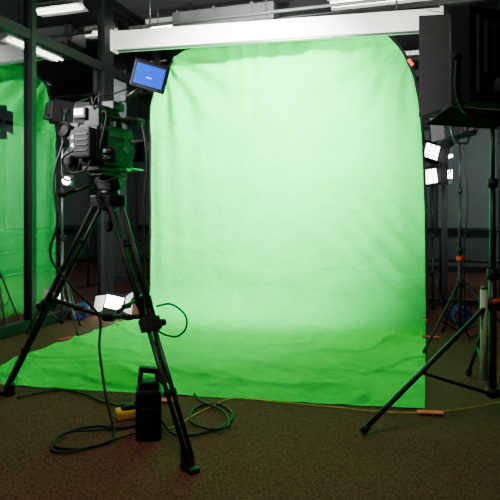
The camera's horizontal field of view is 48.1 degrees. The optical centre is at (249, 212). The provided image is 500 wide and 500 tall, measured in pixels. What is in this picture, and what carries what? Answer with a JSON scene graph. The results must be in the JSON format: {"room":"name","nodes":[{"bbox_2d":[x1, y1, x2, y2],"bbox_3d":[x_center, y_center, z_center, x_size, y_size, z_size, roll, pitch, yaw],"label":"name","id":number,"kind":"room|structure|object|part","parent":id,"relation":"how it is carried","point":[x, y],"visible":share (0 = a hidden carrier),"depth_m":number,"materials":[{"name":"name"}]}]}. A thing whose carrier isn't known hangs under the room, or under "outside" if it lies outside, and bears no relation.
{"room":"studio","nodes":[
{"label":"studio","id":0,"kind":"room"},
{"bbox_2d":[0,68,96,269],"bbox_3d":[-6.000,-0.775,6.739,0.100,3.950,15.000,0,0,18],"label":"wall","id":1,"kind":"structure","parent":0,"point":[11,83],"depth_m":11.19,"materials":[{"name":"paint"}]},
{"bbox_2d":[6,124,48,228],"bbox_3d":[-4.472,-0.700,11.316,0.041,2.000,1.250,0,0,18],"label":"panel","id":2,"kind":"object","parent":1,"relation":"attached to","point":[14,135],"visible":0.64,"depth_m":11.06,"materials":[{"name":"green fabric"}]},
{"bbox_2d":[5,121,51,132],"bbox_3d":[-4.444,-1.730,11.307,0.061,0.060,1.310,0,0,18],"label":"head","id":3,"kind":"object","parent":1,"relation":"attached to","point":[6,122],"visible":0.71,"depth_m":11.03},
{"bbox_2d":[5,227,52,229],"bbox_3d":[-4.429,0.330,11.302,0.090,0.060,1.310,0,0,18],"label":"sill","id":4,"kind":"structure","parent":1,"relation":"attached to","point":[39,227],"depth_m":10.98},
{"bbox_2d":[0,257,96,274],"bbox_3d":[-5.944,1.140,6.700,0.036,0.120,14.960,0,0,17],"label":"baseboard","id":5,"kind":"structure","parent":1,"relation":"attached to","point":[80,261],"depth_m":11.75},
{"bbox_2d":[54,134,88,226],"bbox_3d":[-4.036,-0.700,12.699,0.040,2.000,1.250,0,0,17],"label":"panel","id":6,"kind":"object","parent":1,"relation":"attached to","point":[75,206],"visible":0.5,"depth_m":12.61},
{"bbox_2d":[114,53,137,275],"bbox_3d":[-2.240,-0.775,9.851,0.400,3.950,0.400,0,0,18],"label":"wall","id":7,"kind":"structure","parent":0,"point":[124,62],"depth_m":9.67,"materials":[{"name":"grey paint"}]},
{"bbox_2d":[0,0,498,100],"bbox_3d":[-0.469,-2.800,4.993,11.500,0.100,15.000,0,0,18],"label":"ceiling","id":8,"kind":"structure","parent":0,"point":[77,31],"depth_m":8.72,"materials":[{"name":"paint"}]},
{"bbox_2d":[1,33,23,49],"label":"fluorescent ceiling light","id":9,"kind":"object","parent":8,"relation":"hanging from","point":[17,42],"depth_m":8.28,"materials":[{"name":"white paint"}]},
{"bbox_2d":[37,45,66,61],"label":"fluorescent ceiling light","id":10,"kind":"object","parent":8,"relation":"hanging from","point":[44,53],"depth_m":9.02,"materials":[{"name":"white paint"}]},
{"bbox_2d":[37,0,88,16],"bbox_3d":[-2.432,-2.653,7.081,0.700,0.195,0.304,0,0,18],"label":"fluorescent ceiling light","id":11,"kind":"object","parent":8,"relation":"hanging from","point":[60,7],"visible":0.84,"depth_m":7.08,"materials":[{"name":"white paint"}]},
{"bbox_2d":[97,0,144,28],"bbox_3d":[-2.979,-2.700,3.452,0.082,0.100,10.450,0,0,18],"label":"rail","id":12,"kind":"object","parent":8,"relation":"attached to","point":[119,9],"visible":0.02,"depth_m":7.56,"materials":[{"name":"black metal"}]},
{"bbox_2d":[144,7,182,27],"bbox_3d":[-1.127,-2.633,7.560,0.600,0.235,0.254,0,0,18],"label":"fluorescent ceiling light","id":13,"kind":"object","parent":8,"relation":"hanging from","point":[165,19],"visible":0.19,"depth_m":7.57,"materials":[{"name":"white paint"}]},
{"bbox_2d":[172,0,279,26],"bbox_3d":[-0.308,-2.538,7.166,1.350,0.425,0.370,0,0,18],"label":"ventilation duct","id":14,"kind":"object","parent":8,"relation":"hanging from","point":[270,5],"visible":0.6,"depth_m":6.98,"materials":[{"name":"grey metal"}]},
{"bbox_2d":[129,0,391,29],"bbox_3d":[0.471,-2.540,6.479,4.200,0.420,0.043,0,0,17],"label":"conduit pipe","id":15,"kind":"object","parent":8,"relation":"attached to","point":[265,12],"visible":1,"depth_m":6.58,"materials":[{"name":"grey metal"}]},
{"bbox_2d":[110,0,442,53],"bbox_3d":[0.192,-2.296,6.055,3.603,0.909,0.160,0,0,12],"label":"screen housing","id":16,"kind":"object","parent":8,"relation":"hanging from","point":[402,22],"visible":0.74,"depth_m":5.98,"materials":[{"name":"white paint"}]},
{"bbox_2d":[143,0,480,28],"bbox_3d":[2.113,-2.620,6.695,7.500,0.255,0.120,0,0,18],"label":"joist","id":17,"kind":"object","parent":8,"relation":"attached to","point":[281,4],"depth_m":7.07,"materials":[{"name":"grey metal"}]},
{"bbox_2d":[327,0,428,10],"bbox_3d":[1.518,-2.573,6.306,1.250,0.355,0.343,0,0,18],"label":"fluorescent ceiling light","id":18,"kind":"object","parent":8,"relation":"hanging from","point":[331,1],"visible":0.63,"depth_m":6.46,"materials":[{"name":"white paint"}]},
{"bbox_2d":[0,263,499,499],"bbox_3d":[-0.469,1.250,4.993,11.500,0.100,15.000,0,0,18],"label":"floor","id":19,"kind":"structure","parent":0,"point":[269,450],"depth_m":2.92,"materials":[{"name":"brown carpet"}]},
{"bbox_2d":[24,0,36,330],"bbox_3d":[-2.256,-0.775,5.746,0.100,3.950,0.070,0,0,17],"label":"mullion","id":20,"kind":"object","parent":19,"relation":"on","point":[30,6],"visible":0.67,"depth_m":5.72,"materials":[{"name":"grey metal"}]},
{"bbox_2d":[26,98,89,335],"bbox_3d":[-1.859,0.017,5.679,0.598,2.350,0.521,0,0,15],"label":"stand","id":21,"kind":"object","parent":19,"relation":"on","point":[57,111],"visible":0.67,"depth_m":5.55,"materials":[{"name":"grey metal"}]},
{"bbox_3d":[-2.051,0.883,5.554,0.322,0.614,0.019,0,0,-15],"label":"leg","id":22,"kind":"part","parent":21,"relation":"part of","materials":[{"name":"grey metal"}]},
{"bbox_3d":[-1.975,-1.011,5.545,0.030,0.180,0.164,7,-3,-30],"label":"plate","id":23,"kind":"part","parent":21,"relation":"part of","materials":[{"name":"black plastic"}]},
{"bbox_3d":[-1.880,-0.009,5.600,0.023,0.779,0.024,0,0,0],"label":"post","id":24,"kind":"part","parent":21,"relation":"part of","materials":[{"name":"grey metal"}]},
{"bbox_3d":[-1.880,0.663,5.600,0.029,0.894,0.030,0,0,0],"label":"post","id":25,"kind":"part","parent":21,"relation":"part of","materials":[{"name":"grey metal"}]},
{"bbox_3d":[-1.820,-0.320,5.550,0.080,0.078,0.020,0,0,0],"label":"bulb","id":26,"kind":"part","parent":21,"relation":"part of","materials":[{"name":"white glass"}]},
{"bbox_2d":[61,175,73,186],"bbox_3d":[-1.820,-0.320,5.590,0.120,0.120,0.060,0,0,0],"label":"lamp","id":27,"kind":"object","parent":21,"relation":"on","point":[64,183],"depth_m":5.56,"materials":[{"name":"white plastic"}]},
{"bbox_3d":[-1.755,0.883,5.475,0.019,0.614,0.322,0,0,-45],"label":"leg","id":28,"kind":"part","parent":21,"relation":"part of","materials":[{"name":"grey metal"}]},
{"bbox_3d":[-1.834,0.883,5.771,0.019,0.614,0.322,0,0,15],"label":"leg","id":29,"kind":"part","parent":21,"relation":"part of","materials":[{"name":"grey metal"}]},
{"bbox_3d":[-1.673,-0.978,5.562,0.160,0.252,0.016,0,0,-2],"label":"barn door","id":30,"kind":"part","parent":21,"relation":"part of","materials":[{"name":"grey plastic"}]},
{"bbox_2d":[16,389,119,406],"bbox_3d":[-1.076,1.188,3.601,0.831,0.012,0.217,0,0,14],"label":"cable","id":31,"kind":"object","parent":19,"relation":"on","point":[92,397],"visible":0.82,"depth_m":3.66,"materials":[{"name":"rubber"}]},
{"bbox_2d":[0,224,148,284],"bbox_3d":[-3.158,0.715,7.939,0.043,0.970,9.044,0,0,18],"label":"handrail","id":32,"kind":"object","parent":19,"relation":"on","point":[88,245],"visible":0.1,"depth_m":8.60,"materials":[{"name":"grey metal"}]},
{"bbox_3d":[-3.158,0.250,7.939,0.040,0.039,9.000,0,0,18],"label":"rail","id":33,"kind":"part","parent":32,"relation":"part of","materials":[{"name":"grey metal"}]},
{"bbox_3d":[-3.158,0.550,7.939,0.040,0.039,9.000,0,0,18],"label":"rail","id":34,"kind":"part","parent":32,"relation":"part of","materials":[{"name":"grey metal"}]},
{"bbox_3d":[-3.158,0.850,7.939,0.040,0.039,9.000,0,0,18],"label":"rail","id":35,"kind":"part","parent":32,"relation":"part of","materials":[{"name":"grey metal"}]},
{"bbox_3d":[-2.706,0.715,9.369,0.043,0.970,0.044,0,0,18],"label":"post","id":36,"kind":"part","parent":32,"relation":"part of","materials":[{"name":"grey metal"}]},
{"bbox_2d":[0,287,148,338],"bbox_3d":[-2.979,1.140,3.452,0.082,0.100,10.450,0,0,18],"label":"rail","id":37,"kind":"object","parent":19,"relation":"on","point":[7,330],"visible":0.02,"depth_m":5.63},
{"bbox_2d":[71,302,89,319],"bbox_3d":[-1.900,1.099,6.276,0.190,0.190,0.184,0,0,0],"label":"cable coil","id":38,"kind":"object","parent":19,"relation":"on","point":[86,305],"visible":0.44,"depth_m":6.24,"materials":[{"name":"blue rubber"}]},
{"bbox_2d":[0,122,199,474],"bbox_3d":[-0.944,0.347,3.147,1.128,1.738,1.464,0,0,-14],"label":"camera tripod","id":39,"kind":"object","parent":19,"relation":"on","point":[109,199],"visible":0.99,"depth_m":3.18,"materials":[{"name":"black metal"}]},
{"bbox_3d":[-1.298,0.577,3.461,0.036,0.035,0.035,0,0,27],"label":"leg clamp knob","id":40,"kind":"part","parent":39,"relation":"part of","materials":[{"name":"black plastic"}]},
{"bbox_3d":[-1.038,0.578,3.405,0.471,0.102,0.028,0,0,27],"label":"spreader arm","id":41,"kind":"part","parent":39,"relation":"part of","materials":[{"name":"black metal"}]},
{"bbox_2d":[95,195,118,210],"bbox_3d":[-0.830,-0.058,3.300,0.160,0.095,0.160,0,0,0],"label":"bowl","id":42,"kind":"object","parent":39,"relation":"on","point":[101,201],"depth_m":3.23,"materials":[{"name":"black metal"}]},
{"bbox_3d":[-0.830,-0.225,3.300,0.080,0.022,0.260,0,0,20],"label":"sliding plate","id":43,"kind":"part","parent":39,"relation":"part of","materials":[{"name":"black metal"}]},
{"bbox_3d":[-0.830,0.050,3.300,0.056,0.120,0.056,0,0,0],"label":"bowl clamp knob","id":44,"kind":"part","parent":39,"relation":"part of","materials":[{"name":"black plastic"}]},
{"bbox_2d":[57,57,169,182],"bbox_3d":[-0.830,-0.520,3.303,0.584,0.694,0.675,0,0,-22],"label":"video camera","id":45,"kind":"object","parent":39,"relation":"on","point":[94,145],"visible":0.99,"depth_m":3.18,"materials":[{"name":"grey plastic"}]},
{"bbox_3d":[-0.903,-0.390,3.154,0.120,0.190,0.030,0,0,20],"label":"battery plate","id":46,"kind":"part","parent":45,"relation":"part of","materials":[{"name":"grey plastic"}]},
{"bbox_3d":[-0.850,-0.252,3.300,0.110,0.024,0.300,0,0,20],"label":"plate","id":47,"kind":"part","parent":45,"relation":"part of","materials":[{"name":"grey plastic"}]},
{"bbox_3d":[-0.847,-0.560,3.307,0.038,0.143,0.304,0,0,20],"label":"handle","id":48,"kind":"part","parent":45,"relation":"part of","materials":[{"name":"black plastic"}]},
{"bbox_3d":[-0.772,-0.400,3.272,0.012,0.150,0.220,0,0,20],"label":"panel","id":49,"kind":"part","parent":45,"relation":"part of","materials":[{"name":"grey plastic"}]},
{"bbox_3d":[-0.770,-0.275,3.388,0.015,0.015,0.460,0,0,20],"label":"support rod","id":50,"kind":"part","parent":45,"relation":"part of","materials":[{"name":"black metal"}]},
{"bbox_3d":[-0.673,-0.688,3.209,0.124,0.073,0.020,0,0,25],"label":"monitor arm","id":51,"kind":"part","parent":45,"relation":"part of","materials":[{"name":"black metal"}]},
{"bbox_2d":[135,57,169,67],"bbox_3d":[-0.541,-0.836,3.111,0.200,0.004,0.030,16,8,0],"label":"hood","id":52,"kind":"object","parent":45,"relation":"attached to","point":[138,60],"depth_m":3.12,"materials":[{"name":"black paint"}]},
{"bbox_3d":[-0.766,0.578,3.471,0.028,0.102,0.371,0,0,20],"label":"spreader arm","id":53,"kind":"part","parent":39,"relation":"part of","materials":[{"name":"black metal"}]},
{"bbox_3d":[-0.682,0.578,3.114,0.028,0.102,0.480,0,0,-39],"label":"spreader arm","id":54,"kind":"part","parent":39,"relation":"part of","materials":[{"name":"black metal"}]},
{"bbox_3d":[-0.465,0.577,2.951,0.035,0.035,0.036,0,0,-39],"label":"leg clamp knob","id":55,"kind":"part","parent":39,"relation":"part of","materials":[{"name":"black plastic"}]},
{"bbox_2d":[97,0,113,308],"bbox_3d":[-1.828,-0.775,7.100,0.100,3.950,0.220,0,0,18],"label":"mullion","id":56,"kind":"object","parent":19,"relation":"on","point":[105,9],"visible":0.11,"depth_m":7.01,"materials":[{"name":"grey metal"}]},
{"bbox_2d":[0,15,153,94],"bbox_3d":[-2.979,-1.820,3.452,0.082,0.100,10.450,0,0,18],"label":"rail","id":57,"kind":"object","parent":56,"relation":"attached to","point":[7,25],"visible":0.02,"depth_m":6.17,"materials":[{"name":"grey metal"}]},
{"bbox_2d":[94,291,132,314],"bbox_3d":[-1.609,1.060,6.603,0.463,0.280,0.250,0,0,-10],"label":"floor light","id":58,"kind":"object","parent":19,"relation":"on","point":[110,300],"visible":0.77,"depth_m":6.58,"materials":[{"name":"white plastic"}]},
{"bbox_3d":[-1.756,1.065,6.515,0.031,0.211,0.164,0,0,38],"label":"barn door","id":59,"kind":"part","parent":58,"relation":"part of","materials":[{"name":"white paint"}]},
{"bbox_3d":[-1.423,1.060,6.569,0.155,0.281,0.027,0,0,41],"label":"barn door","id":60,"kind":"part","parent":58,"relation":"part of","materials":[{"name":"white paint"}]},
{"bbox_2d":[115,401,135,420],"bbox_3d":[-0.700,1.153,3.280,0.170,0.090,0.100,0,0,-23],"label":"block","id":61,"kind":"object","parent":19,"relation":"on","point":[127,410],"visible":0.56,"depth_m":3.24,"materials":[{"name":"plastic"}]},
{"bbox_2d":[114,274,139,282],"bbox_3d":[-2.240,1.140,9.851,0.480,0.120,0.480,0,0,18],"label":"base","id":62,"kind":"object","parent":19,"relation":"on","point":[117,279],"visible":0.36,"depth_m":9.60,"materials":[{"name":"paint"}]},
{"bbox_2d":[135,365,161,440],"bbox_3d":[-0.544,1.012,3.011,0.139,0.375,0.172,0,0,-9],"label":"equipment case","id":63,"kind":"object","parent":19,"relation":"on","point":[148,400],"visible":0.91,"depth_m":2.95,"materials":[{"name":"plastic"}]},
{"bbox_3d":[-0.590,0.880,3.013,0.025,0.070,0.050,9,-1,-8],"label":"handle","id":64,"kind":"part","parent":63,"relation":"part of","materials":[{"name":"black plastic"}]},
{"bbox_3d":[-0.545,0.845,3.020,0.105,0.030,0.050,7,-1,-9],"label":"handle","id":65,"kind":"part","parent":63,"relation":"part of","materials":[{"name":"black plastic"}]},
{"bbox_3d":[-0.500,0.880,3.027,0.025,0.070,0.050,-9,1,-8],"label":"handle","id":66,"kind":"part","parent":63,"relation":"part of","materials":[{"name":"black plastic"}]},
{"bbox_2d":[153,50,157,62],"bbox_3d":[-1.407,-0.775,8.435,0.070,3.950,0.100,0,0,17],"label":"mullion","id":67,"kind":"object","parent":19,"relation":"on","point":[155,52],"visible":0.02,"depth_m":8.39,"materials":[{"name":"black metal"}]},
{"bbox_2d":[158,50,160,63],"bbox_3d":[-1.407,-0.775,8.435,0.100,3.950,0.070,0,0,18],"label":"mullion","id":68,"kind":"object","parent":19,"relation":"on","point":[159,51],"visible":0.02,"depth_m":8.42,"materials":[{"name":"black metal"}]},
{"bbox_2d":[162,393,233,436],"bbox_3d":[-0.260,1.145,3.277,0.369,0.101,0.628,0,0,14],"label":"cable","id":69,"kind":"object","parent":19,"relation":"on","point":[226,425],"visible":0.9,"depth_m":3.16,"materials":[{"name":"rubber"}]},
{"bbox_2d":[0,35,443,413],"bbox_3d":[-0.110,-0.403,4.927,3.451,3.197,3.116,0,0,18],"label":"screen","id":70,"kind":"object","parent":19,"relation":"on","point":[288,217],"visible":0.95,"depth_m":6.11,"materials":[{"name":"green fabric"}]},
{"bbox_2d":[162,397,499,428],"bbox_3d":[0.824,1.185,3.519,2.942,0.018,0.450,0,0,-9],"label":"cable","id":71,"kind":"object","parent":19,"relation":"on","point":[233,397],"visible":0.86,"depth_m":3.42,"materials":[{"name":"rubber"}]},
{"bbox_2d":[359,5,499,434],"bbox_3d":[1.453,-0.020,3.507,1.503,2.471,1.308,0,0,11],"label":"panel light","id":72,"kind":"object","parent":19,"relation":"on","point":[474,56],"visible":1,"depth_m":3.27,"materials":[{"name":"black metal"}]},
{"bbox_3d":[1.001,0.863,3.159,0.808,0.667,0.285,0,0,0],"label":"leg","id":73,"kind":"part","parent":72,"relation":"part of","materials":[{"name":"black metal"}]},
{"bbox_3d":[1.106,-0.900,3.364,0.004,0.621,0.200,0,0,-44],"label":"barn door","id":74,"kind":"part","parent":72,"relation":"part of","materials":[{"name":"grey plastic"}]},
{"bbox_3d":[1.181,-0.900,3.209,0.050,0.043,0.044,0,0,-20],"label":"yoke knob","id":75,"kind":"part","parent":72,"relation":"part of","materials":[{"name":"black plastic"}]},
{"bbox_3d":[1.372,-0.587,3.460,0.552,0.085,0.184,0,0,-20],"label":"barn door","id":76,"kind":"part","parent":72,"relation":"part of","materials":[{"name":"black metal"}]},
{"bbox_3d":[1.524,0.863,3.732,0.027,0.667,0.831,0,0,12],"label":"leg","id":77,"kind":"part","parent":72,"relation":"part of","materials":[{"name":"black metal"}]},
{"bbox_3d":[1.461,-0.900,3.215,0.394,0.443,0.030,0,0,-20],"label":"plate","id":78,"kind":"part","parent":72,"relation":"part of","materials":[{"name":"black plastic"}]},
{"bbox_3d":[1.430,-0.330,3.300,0.026,0.540,0.026,0,0,0],"label":"post","id":79,"kind":"part","parent":72,"relation":"part of","materials":[{"name":"black metal"}]},
{"bbox_3d":[1.430,0.138,3.300,0.034,0.684,0.035,0,0,0],"label":"post","id":80,"kind":"part","parent":72,"relation":"part of","materials":[{"name":"black metal"}]},
{"bbox_3d":[1.430,0.713,3.300,0.043,0.754,0.044,0,0,0],"label":"post","id":81,"kind":"part","parent":72,"relation":"part of","materials":[{"name":"black metal"}]},
{"bbox_3d":[1.430,0.535,3.300,0.082,0.070,0.084,0,0,0],"label":"collar leg","id":82,"kind":"part","parent":72,"relation":"part of","materials":[{"name":"black plastic"}]},
{"bbox_2d":[425,140,450,319],"bbox_3d":[2.093,0.167,6.446,0.569,2.051,0.545,0,0,0],"label":"light","id":83,"kind":"object","parent":19,"relation":"on","point":[435,175],"visible":0.75,"depth_m":6.43,"materials":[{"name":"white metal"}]},
{"bbox_2d":[426,165,437,186],"bbox_3d":[2.055,-0.420,6.459,0.220,0.230,0.050,-9,2,-14],"label":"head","id":84,"kind":"object","parent":83,"relation":"on","point":[434,177],"depth_m":6.42,"materials":[{"name":"white plastic"}]},
{"bbox_3d":[2.120,0.685,6.500,0.027,0.890,0.028,0,0,0],"label":"post","id":85,"kind":"part","parent":83,"relation":"part of","materials":[{"name":"black metal"}]},
{"bbox_2d":[425,140,440,163],"bbox_3d":[2.075,-0.700,6.459,0.220,0.230,0.050,15,-4,-14],"label":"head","id":86,"kind":"object","parent":83,"relation":"on","point":[426,144],"depth_m":6.42,"materials":[{"name":"white plastic"}]},
{"bbox_3d":[2.120,0.020,6.500,0.022,0.760,0.022,0,0,0],"label":"post","id":87,"kind":"part","parent":83,"relation":"part of","materials":[{"name":"black metal"}]},
{"bbox_3d":[2.150,0.943,6.331,0.069,0.495,0.308,0,0,0],"label":"leg","id":88,"kind":"part","parent":83,"relation":"part of","materials":[{"name":"black metal"}]},
{"bbox_3d":[2.251,0.943,6.610,0.312,0.495,0.017,0,0,-40],"label":"leg","id":89,"kind":"part","parent":83,"relation":"part of","materials":[{"name":"black metal"}]},
{"bbox_2d":[442,4,447,306],"bbox_3d":[2.503,-0.775,7.201,0.070,3.950,0.100,0,0,18],"label":"mullion","id":90,"kind":"object","parent":19,"relation":"on","point":[445,6],"visible":0.27,"depth_m":7.15,"materials":[{"name":"grey metal"}]},
{"bbox_2d":[428,297,479,306],"bbox_3d":[2.231,1.140,7.287,7.630,0.080,0.081,0,0,18],"label":"rail","id":91,"kind":"object","parent":19,"relation":"on","point":[468,302],"visible":0.02,"depth_m":7.10,"materials":[{"name":"black metal"}]},
{"bbox_2d":[448,304,471,326],"bbox_3d":[2.220,1.087,5.936,0.215,0.216,0.207,0,0,0],"label":"cable coil","id":92,"kind":"object","parent":19,"relation":"on","point":[454,310],"visible":0.65,"depth_m":5.88,"materials":[{"name":"blue rubber"}]},
{"bbox_2d":[422,115,499,352],"bbox_3d":[1.955,0.136,5.209,0.974,2.130,0.905,0,0,0],"label":"stand","id":93,"kind":"object","parent":19,"relation":"on","point":[455,134],"visible":0.84,"depth_m":5.14,"materials":[{"name":"black metal"}]},
{"bbox_3d":[1.744,-0.779,5.221,0.139,0.229,0.013,0,0,37],"label":"barn door","id":94,"kind":"part","parent":93,"relation":"part of","materials":[{"name":"grey plastic"}]},
{"bbox_3d":[1.695,0.918,4.952,0.447,0.550,0.381,0,0,0],"label":"leg","id":95,"kind":"part","parent":93,"relation":"part of","materials":[{"name":"black metal"}]},
{"bbox_3d":[1.859,-0.660,5.272,0.230,0.050,0.112,0,-6,-30],"label":"barn door","id":96,"kind":"part","parent":93,"relation":"part of","materials":[{"name":"grey plastic"}]},
{"bbox_3d":[1.940,0.918,5.413,0.020,0.549,0.489,0,0,2],"label":"leg","id":97,"kind":"part","parent":93,"relation":"part of","materials":[{"name":"black metal"}]},
{"bbox_3d":[1.930,0.114,5.150,0.025,0.699,0.026,0,0,0],"label":"post","id":98,"kind":"part","parent":93,"relation":"part of","materials":[{"name":"black metal"}]},
{"bbox_3d":[1.930,0.645,5.150,0.059,0.070,0.061,0,0,0],"label":"collar leg","id":99,"kind":"part","parent":93,"relation":"part of","materials":[{"name":"black plastic"}]},
{"bbox_3d":[1.930,-0.364,5.150,0.019,0.552,0.019,0,0,0],"label":"post","id":100,"kind":"part","parent":93,"relation":"part of","materials":[{"name":"black metal"}]},
{"bbox_3d":[1.930,0.713,5.150,0.031,0.793,0.032,0,0,0],"label":"post","id":101,"kind":"part","parent":93,"relation":"part of","materials":[{"name":"black metal"}]},
{"bbox_3d":[1.985,-0.811,5.055,0.164,0.164,0.030,0,-6,-30],"label":"plate","id":102,"kind":"part","parent":93,"relation":"part of","materials":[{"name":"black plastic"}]},
{"bbox_3d":[2.192,0.918,5.045,0.527,0.549,0.020,0,0,22],"label":"leg","id":103,"kind":"part","parent":93,"relation":"part of","materials":[{"name":"black metal"}]},
{"bbox_2d":[428,228,498,292],"bbox_3d":[3.768,0.714,7.956,4.043,0.971,0.046,0,0,18],"label":"handrail","id":104,"kind":"object","parent":19,"relation":"on","point":[439,260],"visible":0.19,"depth_m":8.23,"materials":[{"name":"grey metal"}]},
{"bbox_3d":[2.815,0.715,8.257,0.043,0.970,0.044,0,0,18],"label":"post","id":105,"kind":"part","parent":104,"relation":"part of","materials":[{"name":"grey metal"}]},
{"bbox_3d":[3.768,0.250,7.956,4.000,0.043,0.044,0,0,18],"label":"rail","id":106,"kind":"part","parent":104,"relation":"part of","materials":[{"name":"grey metal"}]},
{"bbox_3d":[3.768,0.700,7.956,4.000,0.043,0.044,0,0,18],"label":"rail","id":107,"kind":"part","parent":104,"relation":"part of","materials":[{"name":"grey metal"}]},
{"bbox_2d":[499,0,499,297],"bbox_3d":[3.151,-0.775,6.997,0.070,3.950,0.100,0,0,18],"label":"mullion","id":108,"kind":"object","parent":19,"relation":"on","point":[499,0],"visible":0.33,"depth_m":6.98,"materials":[{"name":"black metal"}]},
{"label":"mullion","id":109,"kind":"object","parent":19,"relation":"on","visible":0},
{"bbox_2d":[368,0,498,12],"bbox_3d":[2.231,-2.700,7.287,7.630,0.080,0.081,0,0,18],"label":"rail","id":110,"kind":"object","parent":109,"relation":"attached to","point":[481,1],"visible":0.11,"depth_m":7.18,"materials":[{"name":"grey metal"}]},
{"bbox_2d":[138,78,498,266],"bbox_3d":[1.802,-0.775,12.194,11.500,3.950,0.102,0,0,18],"label":"wall","id":111,"kind":"structure","parent":0,"point":[476,243],"depth_m":11.42,"materials":[{"name":"paint"}]},
{"bbox_2d":[138,142,148,224],"bbox_3d":[-2.894,-0.700,13.592,1.100,2.000,0.041,0,0,18],"label":"panel","id":112,"kind":"object","parent":111,"relation":"attached to","point":[142,165],"visible":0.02,"depth_m":13.47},
{"bbox_2d":[139,258,498,272],"bbox_3d":[1.783,1.140,12.132,11.500,0.120,0.034,0,0,17],"label":"baseboard","id":113,"kind":"structure","parent":111,"relation":"attached to","point":[469,269],"depth_m":11.32,"materials":[{"name":"black metal"}]},
{"bbox_2d":[424,130,428,227],"bbox_3d":[3.161,-0.700,11.681,1.100,2.000,0.041,0,0,17],"label":"panel","id":114,"kind":"object","parent":111,"relation":"attached to","point":[426,132],"visible":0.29,"depth_m":11.51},
{"bbox_2d":[438,128,495,227],"bbox_3d":[4.372,-0.700,11.299,1.100,2.000,0.041,0,0,18],"label":"panel","id":115,"kind":"object","parent":111,"relation":"attached to","point":[477,151],"visible":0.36,"depth_m":11.25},
{"bbox_2d":[448,228,498,228],"bbox_3d":[4.359,0.330,11.256,1.160,0.060,0.090,0,0,18],"label":"sill","id":116,"kind":"structure","parent":111,"relation":"attached to","point":[448,228],"depth_m":11.18,"materials":[{"name":"black metal"}]},
{"bbox_2d":[411,67,450,76],"bbox_3d":[2.231,-1.820,7.287,7.630,0.080,0.081,0,0,18],"label":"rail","id":117,"kind":"object","parent":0,"point":[416,71],"visible":0.02,"depth_m":7.26,"materials":[{"name":"grey metal"}]}
]}

